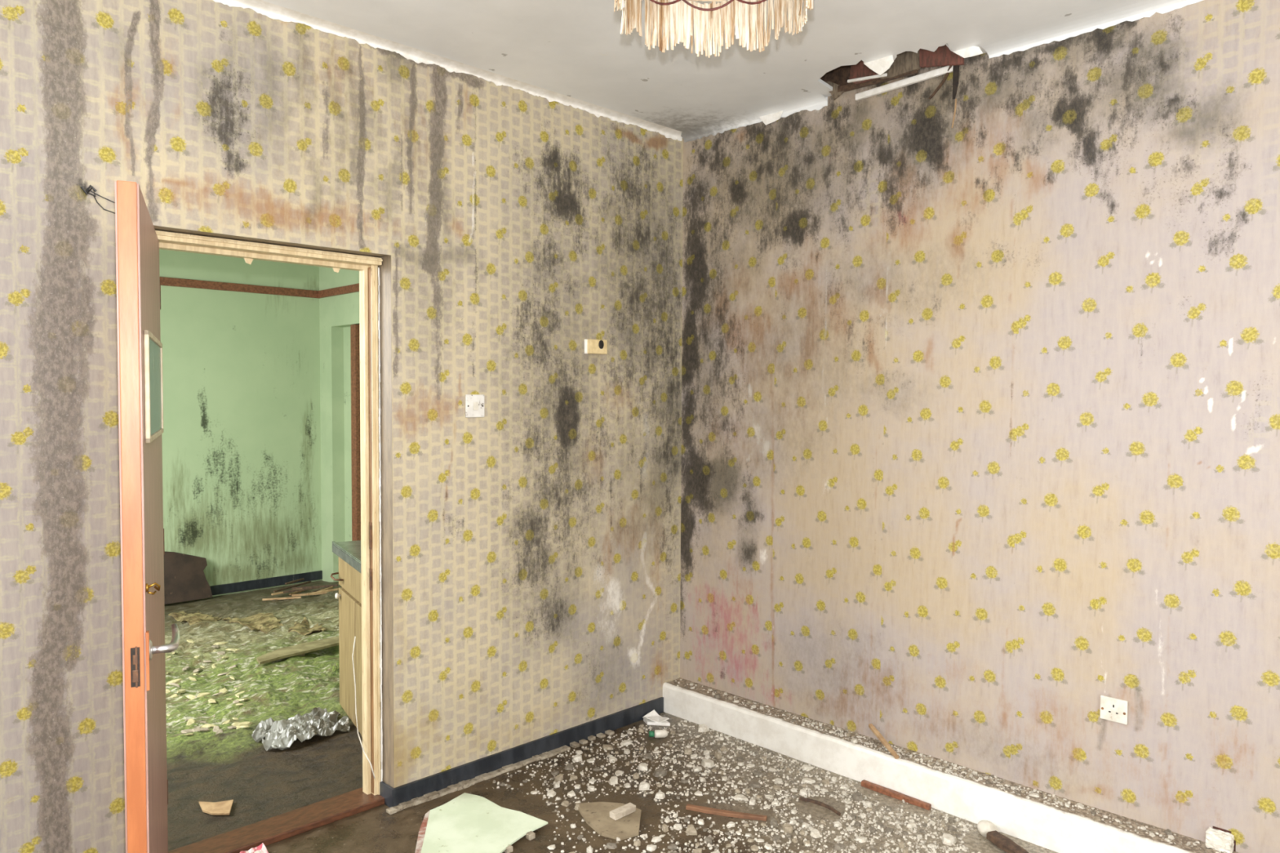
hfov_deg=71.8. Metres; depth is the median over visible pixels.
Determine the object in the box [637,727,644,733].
fragment
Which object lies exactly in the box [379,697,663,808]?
baseboard
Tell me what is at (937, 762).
rubble
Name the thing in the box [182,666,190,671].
flake
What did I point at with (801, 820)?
fragment
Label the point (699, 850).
fragment
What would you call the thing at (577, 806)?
fragment
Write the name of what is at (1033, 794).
fragment
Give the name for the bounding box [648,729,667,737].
plastic bottle
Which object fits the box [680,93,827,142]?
coving
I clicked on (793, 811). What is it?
fragment
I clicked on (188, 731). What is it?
flake
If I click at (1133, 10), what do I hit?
coving
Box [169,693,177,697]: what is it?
flake
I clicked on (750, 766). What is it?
fragment
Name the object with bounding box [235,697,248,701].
flake
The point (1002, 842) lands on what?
wood strip
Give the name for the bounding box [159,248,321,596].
wall
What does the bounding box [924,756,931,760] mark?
fragment
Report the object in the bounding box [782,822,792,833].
fragment
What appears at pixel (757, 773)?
fragment
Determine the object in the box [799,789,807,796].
fragment
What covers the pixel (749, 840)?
fragment
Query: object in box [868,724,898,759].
wood strip
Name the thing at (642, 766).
fragment
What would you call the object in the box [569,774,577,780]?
fragment
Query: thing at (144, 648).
door
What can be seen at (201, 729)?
flake
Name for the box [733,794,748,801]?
fragment
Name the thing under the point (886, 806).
fragment
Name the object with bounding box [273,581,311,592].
stick
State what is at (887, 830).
fragment
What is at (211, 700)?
flake
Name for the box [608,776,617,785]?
fragment
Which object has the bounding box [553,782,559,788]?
fragment
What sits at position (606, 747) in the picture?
fragment
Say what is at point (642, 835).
fragment
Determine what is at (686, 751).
fragment
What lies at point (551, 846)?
fragment
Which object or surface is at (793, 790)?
fragment
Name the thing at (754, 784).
fragment
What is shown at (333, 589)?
stick
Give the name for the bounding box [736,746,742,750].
fragment
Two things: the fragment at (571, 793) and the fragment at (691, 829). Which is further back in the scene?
the fragment at (571, 793)
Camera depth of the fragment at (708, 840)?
2.96 m
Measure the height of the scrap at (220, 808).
0.017 m
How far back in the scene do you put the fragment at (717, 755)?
3.65 m
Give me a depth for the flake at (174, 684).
4.46 m
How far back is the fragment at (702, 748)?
3.73 m
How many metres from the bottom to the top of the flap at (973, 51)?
0.084 m
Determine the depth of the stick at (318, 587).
6.31 m
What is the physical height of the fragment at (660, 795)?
0.017 m
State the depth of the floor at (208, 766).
4.05 m
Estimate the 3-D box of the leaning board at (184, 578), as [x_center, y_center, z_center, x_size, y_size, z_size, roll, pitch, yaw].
[-3.311,1.056,6.318,0.458,0.388,0.094,-2,3,-45]
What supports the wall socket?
attached to the wall at (980, 415)
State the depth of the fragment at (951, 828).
3.04 m
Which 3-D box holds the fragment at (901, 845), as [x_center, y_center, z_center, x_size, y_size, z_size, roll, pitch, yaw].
[0.869,1.389,2.938,0.023,0.015,0.023,0,2,-19]
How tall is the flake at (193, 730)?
0.016 m
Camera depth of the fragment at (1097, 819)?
2.85 m
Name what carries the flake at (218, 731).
on the floor at (208, 766)
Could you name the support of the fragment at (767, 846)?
on the floor at (374, 830)
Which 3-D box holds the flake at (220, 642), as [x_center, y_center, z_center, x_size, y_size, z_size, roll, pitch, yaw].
[-2.449,1.266,5.166,0.081,0.012,0.028,-1,2,-28]
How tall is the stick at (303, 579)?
0.014 m
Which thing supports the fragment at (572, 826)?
on the floor at (374, 830)
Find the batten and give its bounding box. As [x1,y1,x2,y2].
[855,65,952,100]
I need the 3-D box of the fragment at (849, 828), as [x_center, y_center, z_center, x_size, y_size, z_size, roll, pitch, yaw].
[0.728,1.389,3.054,0.037,0.006,0.025,1,2,8]
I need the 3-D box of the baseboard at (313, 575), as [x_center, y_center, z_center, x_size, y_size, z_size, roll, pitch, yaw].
[-3.837,1.237,5.901,3.559,0.070,0.013,-2,3,-45]
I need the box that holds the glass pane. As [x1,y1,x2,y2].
[149,337,161,435]
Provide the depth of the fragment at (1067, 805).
2.94 m
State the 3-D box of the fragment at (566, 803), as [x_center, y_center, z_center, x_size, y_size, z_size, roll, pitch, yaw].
[-0.271,1.378,3.235,0.037,0.007,0.032,2,3,37]
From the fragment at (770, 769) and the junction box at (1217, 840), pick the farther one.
the fragment at (770, 769)
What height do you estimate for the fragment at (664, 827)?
0.018 m
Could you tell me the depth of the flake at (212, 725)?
3.91 m
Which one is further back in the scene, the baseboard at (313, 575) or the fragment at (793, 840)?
the baseboard at (313, 575)
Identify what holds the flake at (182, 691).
on the floor at (208, 766)
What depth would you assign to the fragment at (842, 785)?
3.38 m
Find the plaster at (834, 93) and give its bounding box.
[825,81,844,100]
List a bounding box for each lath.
[837,69,918,92]
[847,72,887,82]
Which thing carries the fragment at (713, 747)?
on the floor at (374, 830)
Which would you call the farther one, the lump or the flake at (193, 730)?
the flake at (193, 730)
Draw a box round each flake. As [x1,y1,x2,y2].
[165,679,180,684]
[168,683,179,687]
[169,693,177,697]
[177,688,186,693]
[180,728,192,733]
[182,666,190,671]
[185,694,195,699]
[186,718,196,725]
[187,676,196,680]
[191,726,200,732]
[192,667,200,672]
[195,728,209,731]
[196,692,210,697]
[201,724,212,728]
[201,724,217,727]
[208,698,216,702]
[211,644,220,648]
[213,641,227,644]
[213,725,220,732]
[215,729,222,734]
[217,651,226,654]
[217,688,228,695]
[222,720,231,724]
[226,648,235,651]
[227,725,236,728]
[231,721,253,725]
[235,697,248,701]
[235,725,249,728]
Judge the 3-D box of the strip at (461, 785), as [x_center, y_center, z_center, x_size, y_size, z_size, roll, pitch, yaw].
[-0.510,1.362,3.534,1.086,0.015,0.037,-2,3,-45]
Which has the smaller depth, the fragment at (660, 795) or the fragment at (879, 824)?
the fragment at (879, 824)
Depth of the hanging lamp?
2.19 m
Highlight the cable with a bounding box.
[351,636,375,778]
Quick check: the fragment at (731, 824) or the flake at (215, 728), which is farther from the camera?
the flake at (215, 728)
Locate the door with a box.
[114,180,179,852]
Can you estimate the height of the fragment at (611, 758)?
0.014 m
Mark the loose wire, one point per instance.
(87, 189)
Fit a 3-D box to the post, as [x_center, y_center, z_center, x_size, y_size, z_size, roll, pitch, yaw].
[-2.129,0.265,6.738,0.112,2.070,0.075,-2,3,-45]
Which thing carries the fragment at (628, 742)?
on the floor at (374, 830)
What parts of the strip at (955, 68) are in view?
hanging strip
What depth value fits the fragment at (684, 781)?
3.42 m
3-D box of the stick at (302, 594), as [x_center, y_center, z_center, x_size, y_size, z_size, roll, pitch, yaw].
[-2.396,1.225,6.469,0.281,0.012,0.017,-1,2,-21]
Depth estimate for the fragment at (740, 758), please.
3.63 m
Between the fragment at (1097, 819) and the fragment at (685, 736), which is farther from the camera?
the fragment at (685, 736)
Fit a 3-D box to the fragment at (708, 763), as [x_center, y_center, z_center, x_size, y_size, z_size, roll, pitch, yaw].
[0.275,1.362,3.581,0.053,0.020,0.055,0,2,3]
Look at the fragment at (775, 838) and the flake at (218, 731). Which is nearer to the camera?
the fragment at (775, 838)
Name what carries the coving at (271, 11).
attached to the ceiling
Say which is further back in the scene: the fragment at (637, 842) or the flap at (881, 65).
the flap at (881, 65)
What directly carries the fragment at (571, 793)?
on the floor at (374, 830)
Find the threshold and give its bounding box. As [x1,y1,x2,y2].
[168,787,384,852]
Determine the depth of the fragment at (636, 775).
3.45 m
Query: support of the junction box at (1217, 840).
attached to the wall at (980, 415)
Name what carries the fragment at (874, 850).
on the floor at (374, 830)
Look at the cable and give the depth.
3.29 m
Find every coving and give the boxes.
[213,0,682,141]
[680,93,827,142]
[977,0,1203,58]
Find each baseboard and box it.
[209,570,322,595]
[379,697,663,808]
[662,677,1238,852]
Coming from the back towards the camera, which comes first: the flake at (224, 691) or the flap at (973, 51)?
the flake at (224, 691)
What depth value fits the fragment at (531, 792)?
3.32 m
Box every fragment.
[530,791,537,794]
[546,789,555,797]
[546,844,555,849]
[551,770,559,775]
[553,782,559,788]
[554,773,563,782]
[560,800,569,807]
[564,764,574,769]
[567,790,575,796]
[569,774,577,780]
[570,823,576,828]
[572,754,582,762]
[574,784,580,789]
[574,804,579,810]
[575,750,582,755]
[577,835,583,839]
[586,759,593,763]
[586,785,594,791]
[586,846,593,852]
[588,778,595,782]
[593,767,600,771]
[602,744,613,750]
[605,842,617,848]
[608,756,617,762]
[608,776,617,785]
[614,770,623,776]
[620,739,631,746]
[623,749,630,755]
[623,782,631,787]
[632,772,639,779]
[633,840,640,846]
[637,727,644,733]
[638,763,648,771]
[638,781,649,791]
[640,834,648,838]
[643,753,652,759]
[646,844,657,851]
[651,836,662,842]
[653,768,666,777]
[654,791,665,799]
[662,823,668,832]
[664,817,671,822]
[667,844,676,849]
[673,823,682,830]
[677,728,683,733]
[681,779,688,783]
[683,733,689,739]
[684,748,692,755]
[684,817,689,822]
[685,824,697,835]
[690,755,697,759]
[693,766,702,772]
[693,848,702,852]
[694,791,702,795]
[697,724,710,732]
[697,818,704,825]
[699,746,706,751]
[699,777,705,782]
[701,759,714,768]
[703,750,709,755]
[703,836,712,844]
[710,744,717,750]
[714,693,720,698]
[714,751,721,759]
[720,746,728,751]
[721,776,728,781]
[727,822,735,826]
[728,695,733,700]
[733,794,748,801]
[734,788,740,793]
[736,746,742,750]
[737,756,743,761]
[744,788,750,794]
[747,764,755,768]
[747,838,754,842]
[749,782,760,787]
[749,799,755,804]
[750,844,759,851]
[752,770,762,777]
[755,839,764,842]
[764,843,773,849]
[768,767,776,772]
[771,800,778,805]
[773,785,781,790]
[773,835,780,841]
[774,777,783,783]
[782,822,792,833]
[789,819,796,824]
[790,788,797,792]
[791,808,797,813]
[791,838,797,843]
[797,818,804,822]
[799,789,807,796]
[801,764,813,770]
[801,822,809,828]
[803,777,815,783]
[809,828,819,838]
[822,779,830,785]
[833,821,842,826]
[833,837,841,841]
[834,843,845,851]
[840,784,849,789]
[845,826,856,831]
[850,737,857,743]
[850,791,862,801]
[853,821,861,826]
[855,836,866,843]
[859,813,866,818]
[862,801,871,807]
[866,808,872,812]
[869,826,875,833]
[871,848,876,852]
[875,821,883,826]
[884,827,893,833]
[885,805,892,810]
[898,841,905,848]
[906,822,916,828]
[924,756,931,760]
[927,844,935,848]
[941,832,956,845]
[946,825,956,831]
[947,817,955,823]
[955,833,961,837]
[1028,792,1039,797]
[1064,802,1070,807]
[1075,803,1084,808]
[1092,816,1101,822]
[1164,829,1172,835]
[1168,835,1174,839]
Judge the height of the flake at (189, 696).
0.021 m
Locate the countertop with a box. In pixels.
[332,544,361,573]
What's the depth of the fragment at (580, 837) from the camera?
2.98 m
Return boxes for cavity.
[1213,826,1235,851]
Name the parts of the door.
panel, panel, picture panel, handle lever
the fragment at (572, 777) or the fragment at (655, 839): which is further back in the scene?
the fragment at (572, 777)
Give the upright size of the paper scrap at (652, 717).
0.035 m
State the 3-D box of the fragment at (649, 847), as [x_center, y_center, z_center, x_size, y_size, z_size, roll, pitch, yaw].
[0.038,1.388,2.919,0.036,0.011,0.036,0,2,-13]
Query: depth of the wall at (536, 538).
3.19 m
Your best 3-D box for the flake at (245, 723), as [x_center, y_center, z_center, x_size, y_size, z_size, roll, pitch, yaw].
[-1.766,1.323,3.928,0.090,0.015,0.031,-1,2,-30]
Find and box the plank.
[256,635,338,664]
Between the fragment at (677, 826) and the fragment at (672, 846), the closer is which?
the fragment at (672, 846)
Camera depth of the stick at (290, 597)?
6.38 m
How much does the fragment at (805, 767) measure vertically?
0.010 m
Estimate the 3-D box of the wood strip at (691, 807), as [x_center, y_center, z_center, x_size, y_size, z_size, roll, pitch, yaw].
[0.306,1.379,3.156,0.291,0.012,0.030,1,2,18]
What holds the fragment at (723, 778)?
on the floor at (374, 830)
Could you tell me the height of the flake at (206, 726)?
0.014 m
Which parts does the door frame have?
strike plate, strike plate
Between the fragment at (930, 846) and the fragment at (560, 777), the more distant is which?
the fragment at (560, 777)
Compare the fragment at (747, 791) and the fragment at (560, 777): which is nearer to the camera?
the fragment at (747, 791)
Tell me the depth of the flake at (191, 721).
3.92 m
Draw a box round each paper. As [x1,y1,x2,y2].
[168,610,222,625]
[222,613,284,633]
[287,616,328,635]
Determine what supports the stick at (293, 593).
on the floor at (208, 766)
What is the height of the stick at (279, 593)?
0.013 m
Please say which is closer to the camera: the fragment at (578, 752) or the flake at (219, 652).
the fragment at (578, 752)
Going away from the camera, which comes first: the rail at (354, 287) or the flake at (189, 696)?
the flake at (189, 696)
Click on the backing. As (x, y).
(905, 62)
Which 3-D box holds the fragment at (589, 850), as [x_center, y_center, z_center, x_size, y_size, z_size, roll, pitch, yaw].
[-0.164,1.387,2.898,0.026,0.012,0.022,1,2,28]
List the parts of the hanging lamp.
lamp shade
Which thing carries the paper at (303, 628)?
on the floor at (208, 766)
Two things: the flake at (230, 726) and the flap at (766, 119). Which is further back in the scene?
the flake at (230, 726)
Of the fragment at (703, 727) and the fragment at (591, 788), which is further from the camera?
the fragment at (703, 727)
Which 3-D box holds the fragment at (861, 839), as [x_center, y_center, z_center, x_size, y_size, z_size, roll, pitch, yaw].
[0.746,1.389,2.980,0.041,0.010,0.040,0,2,-5]
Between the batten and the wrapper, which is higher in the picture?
the batten
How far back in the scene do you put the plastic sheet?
3.84 m
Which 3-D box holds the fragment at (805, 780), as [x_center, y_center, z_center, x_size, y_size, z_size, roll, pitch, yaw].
[0.652,1.373,3.432,0.040,0.010,0.042,-1,2,-36]
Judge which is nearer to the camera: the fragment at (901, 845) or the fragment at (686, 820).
the fragment at (901, 845)
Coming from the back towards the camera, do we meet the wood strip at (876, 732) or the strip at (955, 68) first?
the wood strip at (876, 732)
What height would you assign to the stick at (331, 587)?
0.016 m
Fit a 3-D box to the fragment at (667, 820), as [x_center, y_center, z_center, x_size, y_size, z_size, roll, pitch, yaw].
[0.097,1.384,3.110,0.024,0.007,0.023,-1,3,-38]
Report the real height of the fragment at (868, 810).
0.010 m
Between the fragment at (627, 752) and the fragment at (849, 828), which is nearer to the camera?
the fragment at (849, 828)
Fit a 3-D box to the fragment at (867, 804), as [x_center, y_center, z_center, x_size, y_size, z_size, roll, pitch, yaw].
[0.834,1.380,3.233,0.032,0.013,0.026,0,2,-14]
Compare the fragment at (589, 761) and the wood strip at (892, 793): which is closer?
the wood strip at (892, 793)
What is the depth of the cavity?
2.69 m
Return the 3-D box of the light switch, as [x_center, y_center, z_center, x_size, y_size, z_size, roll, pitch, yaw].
[-0.632,-0.079,3.391,0.085,0.087,0.013,-2,3,-45]
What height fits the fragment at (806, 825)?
0.013 m
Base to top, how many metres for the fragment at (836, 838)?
0.006 m
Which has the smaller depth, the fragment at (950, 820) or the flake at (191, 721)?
the fragment at (950, 820)
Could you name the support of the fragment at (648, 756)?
on the floor at (374, 830)
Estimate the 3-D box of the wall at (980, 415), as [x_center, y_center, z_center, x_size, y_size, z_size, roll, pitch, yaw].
[1.602,0.041,2.800,0.001,2.725,4.000,-2,3,-45]
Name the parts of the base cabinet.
drawer handle, knob, door, drawer, door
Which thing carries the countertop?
on the base cabinet
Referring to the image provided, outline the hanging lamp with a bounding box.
[613,0,813,57]
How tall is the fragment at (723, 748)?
0.016 m
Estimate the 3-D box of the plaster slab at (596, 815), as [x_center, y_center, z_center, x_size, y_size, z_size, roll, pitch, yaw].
[-0.087,1.381,3.119,0.207,0.012,0.294,-1,2,-21]
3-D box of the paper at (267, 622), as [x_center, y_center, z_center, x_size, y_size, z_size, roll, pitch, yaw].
[-2.465,1.246,5.624,0.317,0.058,0.463,-2,3,-45]
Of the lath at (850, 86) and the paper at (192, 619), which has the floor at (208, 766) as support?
the paper at (192, 619)
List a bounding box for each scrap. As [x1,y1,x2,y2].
[198,800,233,815]
[642,709,670,726]
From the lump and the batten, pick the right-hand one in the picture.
the lump
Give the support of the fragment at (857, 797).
on the floor at (374, 830)
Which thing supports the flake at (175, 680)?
on the floor at (208, 766)
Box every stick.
[262,596,301,600]
[271,588,299,595]
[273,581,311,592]
[283,586,319,593]
[284,577,304,584]
[288,590,305,595]
[291,584,337,589]
[291,591,333,596]
[306,587,338,595]
[316,586,333,591]
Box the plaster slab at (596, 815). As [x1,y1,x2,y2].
[575,801,641,840]
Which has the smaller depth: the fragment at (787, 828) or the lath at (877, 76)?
the fragment at (787, 828)
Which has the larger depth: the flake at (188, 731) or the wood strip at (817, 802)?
the flake at (188, 731)
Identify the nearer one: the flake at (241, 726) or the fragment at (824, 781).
the fragment at (824, 781)
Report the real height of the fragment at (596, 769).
0.009 m
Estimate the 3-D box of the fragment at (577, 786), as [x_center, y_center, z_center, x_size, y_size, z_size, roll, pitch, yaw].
[-0.238,1.371,3.369,0.022,0.011,0.026,1,2,9]
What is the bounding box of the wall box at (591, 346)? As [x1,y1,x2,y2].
[584,338,607,354]
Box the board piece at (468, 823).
[414,792,547,852]
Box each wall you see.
[0,0,683,852]
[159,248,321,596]
[319,266,359,582]
[680,0,1279,852]
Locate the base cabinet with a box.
[330,540,362,737]
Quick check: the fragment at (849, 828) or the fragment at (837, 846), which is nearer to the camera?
the fragment at (837, 846)
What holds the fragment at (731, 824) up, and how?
on the floor at (374, 830)
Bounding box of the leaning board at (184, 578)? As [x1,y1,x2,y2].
[164,551,212,604]
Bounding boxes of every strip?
[386,729,614,814]
[685,804,767,821]
[799,796,840,816]
[861,779,931,810]
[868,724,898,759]
[951,65,959,128]
[986,831,1028,852]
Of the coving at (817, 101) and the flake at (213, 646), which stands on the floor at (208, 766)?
the flake at (213, 646)
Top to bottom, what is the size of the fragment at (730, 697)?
0.014 m
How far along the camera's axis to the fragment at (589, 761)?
3.61 m
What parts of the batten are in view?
hanging strip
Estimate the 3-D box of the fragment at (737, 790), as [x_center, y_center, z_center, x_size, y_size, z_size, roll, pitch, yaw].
[0.368,1.375,3.339,0.022,0.011,0.021,1,2,10]
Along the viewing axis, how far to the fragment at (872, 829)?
3.04 m
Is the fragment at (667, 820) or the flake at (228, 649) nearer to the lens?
the fragment at (667, 820)
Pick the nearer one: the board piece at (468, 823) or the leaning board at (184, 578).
the board piece at (468, 823)
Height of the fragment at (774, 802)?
0.013 m
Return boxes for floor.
[164,580,362,851]
[265,711,1057,852]
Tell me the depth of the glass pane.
2.29 m
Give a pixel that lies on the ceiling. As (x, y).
(577, 49)
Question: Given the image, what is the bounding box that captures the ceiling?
[262,0,1131,131]
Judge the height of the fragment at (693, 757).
0.012 m
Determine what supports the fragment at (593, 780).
on the floor at (374, 830)
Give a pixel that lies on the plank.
(300, 650)
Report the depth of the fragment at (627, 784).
3.38 m
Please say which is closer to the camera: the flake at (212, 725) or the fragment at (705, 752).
the fragment at (705, 752)
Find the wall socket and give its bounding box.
[1099,695,1128,724]
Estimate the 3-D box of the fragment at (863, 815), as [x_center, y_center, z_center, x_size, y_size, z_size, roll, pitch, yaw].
[0.793,1.383,3.140,0.021,0.012,0.028,0,2,-18]
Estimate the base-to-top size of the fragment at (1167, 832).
0.010 m
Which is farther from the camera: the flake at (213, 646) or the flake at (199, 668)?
the flake at (213, 646)
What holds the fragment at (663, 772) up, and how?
on the floor at (374, 830)
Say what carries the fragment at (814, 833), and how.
on the floor at (374, 830)
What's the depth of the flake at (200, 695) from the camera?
4.26 m
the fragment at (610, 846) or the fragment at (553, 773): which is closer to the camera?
the fragment at (610, 846)
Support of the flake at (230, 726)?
on the floor at (208, 766)
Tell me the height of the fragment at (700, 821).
0.010 m
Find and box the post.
[350,324,360,541]
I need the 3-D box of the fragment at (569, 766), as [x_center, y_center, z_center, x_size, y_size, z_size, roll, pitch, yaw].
[-0.283,1.365,3.546,0.042,0.012,0.040,0,2,-7]
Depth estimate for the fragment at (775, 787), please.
3.37 m
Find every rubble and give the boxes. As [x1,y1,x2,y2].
[486,719,980,852]
[670,679,1221,852]
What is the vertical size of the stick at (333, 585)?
0.016 m
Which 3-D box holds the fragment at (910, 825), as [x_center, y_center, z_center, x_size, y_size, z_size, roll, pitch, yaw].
[0.941,1.385,3.075,0.035,0.013,0.027,0,2,-9]
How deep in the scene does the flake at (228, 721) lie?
3.95 m
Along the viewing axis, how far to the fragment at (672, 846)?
2.92 m
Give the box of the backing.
[880,49,920,79]
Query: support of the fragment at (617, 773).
on the floor at (374, 830)
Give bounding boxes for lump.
[977,820,999,837]
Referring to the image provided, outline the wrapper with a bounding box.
[240,843,268,852]
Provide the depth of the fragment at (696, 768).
3.52 m
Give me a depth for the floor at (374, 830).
3.19 m
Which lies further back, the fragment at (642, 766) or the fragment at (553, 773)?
the fragment at (642, 766)
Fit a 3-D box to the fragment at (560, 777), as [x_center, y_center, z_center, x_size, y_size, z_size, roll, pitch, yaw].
[-0.314,1.364,3.435,0.035,0.020,0.037,2,3,45]
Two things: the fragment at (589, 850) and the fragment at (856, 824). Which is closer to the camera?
the fragment at (589, 850)
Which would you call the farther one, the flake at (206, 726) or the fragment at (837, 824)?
the flake at (206, 726)
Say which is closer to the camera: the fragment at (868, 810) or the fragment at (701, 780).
the fragment at (868, 810)
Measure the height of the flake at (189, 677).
0.014 m
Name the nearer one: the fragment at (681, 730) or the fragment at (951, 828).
the fragment at (951, 828)
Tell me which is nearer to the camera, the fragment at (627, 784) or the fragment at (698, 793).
the fragment at (698, 793)
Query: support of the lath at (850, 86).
attached to the ceiling
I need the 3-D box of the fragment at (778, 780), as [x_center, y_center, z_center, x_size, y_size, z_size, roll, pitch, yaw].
[0.537,1.373,3.427,0.035,0.011,0.036,1,2,9]
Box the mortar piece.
[609,802,635,820]
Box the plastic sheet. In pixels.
[251,706,350,751]
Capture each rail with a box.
[160,276,318,297]
[318,283,359,297]
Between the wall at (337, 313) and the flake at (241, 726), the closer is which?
the flake at (241, 726)
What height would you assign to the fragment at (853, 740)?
0.014 m
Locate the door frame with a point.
(367, 266)
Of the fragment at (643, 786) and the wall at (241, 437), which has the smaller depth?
the fragment at (643, 786)
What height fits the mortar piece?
0.023 m
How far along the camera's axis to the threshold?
3.03 m
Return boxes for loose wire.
[80,184,115,213]
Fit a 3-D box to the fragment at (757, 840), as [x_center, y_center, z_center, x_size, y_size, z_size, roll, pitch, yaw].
[0.403,1.391,2.973,0.032,0.005,0.021,0,2,-5]
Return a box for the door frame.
[155,230,382,795]
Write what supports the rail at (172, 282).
attached to the wall at (241, 437)
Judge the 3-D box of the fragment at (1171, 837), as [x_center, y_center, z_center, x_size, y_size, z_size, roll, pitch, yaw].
[1.641,1.269,2.734,0.019,0.008,0.016,1,2,9]
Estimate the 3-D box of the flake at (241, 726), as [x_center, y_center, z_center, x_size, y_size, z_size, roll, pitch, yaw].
[-1.739,1.312,3.866,0.074,0.015,0.026,1,2,26]
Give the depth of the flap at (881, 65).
3.20 m
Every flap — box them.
[759,110,783,124]
[863,54,893,75]
[945,43,982,57]
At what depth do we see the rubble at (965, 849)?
3.27 m
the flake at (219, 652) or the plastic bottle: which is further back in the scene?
the flake at (219, 652)
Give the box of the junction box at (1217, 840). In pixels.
[1204,826,1234,852]
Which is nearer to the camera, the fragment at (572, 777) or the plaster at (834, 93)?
the fragment at (572, 777)
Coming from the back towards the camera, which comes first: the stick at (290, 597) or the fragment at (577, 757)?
the stick at (290, 597)
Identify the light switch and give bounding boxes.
[465,394,484,417]
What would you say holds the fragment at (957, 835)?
on the floor at (374, 830)
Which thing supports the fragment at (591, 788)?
on the floor at (374, 830)
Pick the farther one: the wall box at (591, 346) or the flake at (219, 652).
the flake at (219, 652)
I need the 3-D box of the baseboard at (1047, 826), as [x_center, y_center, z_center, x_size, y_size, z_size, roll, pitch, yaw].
[1.589,1.337,2.767,0.122,0.136,4.100,-2,3,-45]
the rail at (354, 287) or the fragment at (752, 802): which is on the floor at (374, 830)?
the fragment at (752, 802)
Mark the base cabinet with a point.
(348, 553)
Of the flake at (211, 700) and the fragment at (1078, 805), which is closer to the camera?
the fragment at (1078, 805)
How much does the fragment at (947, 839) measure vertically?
0.018 m

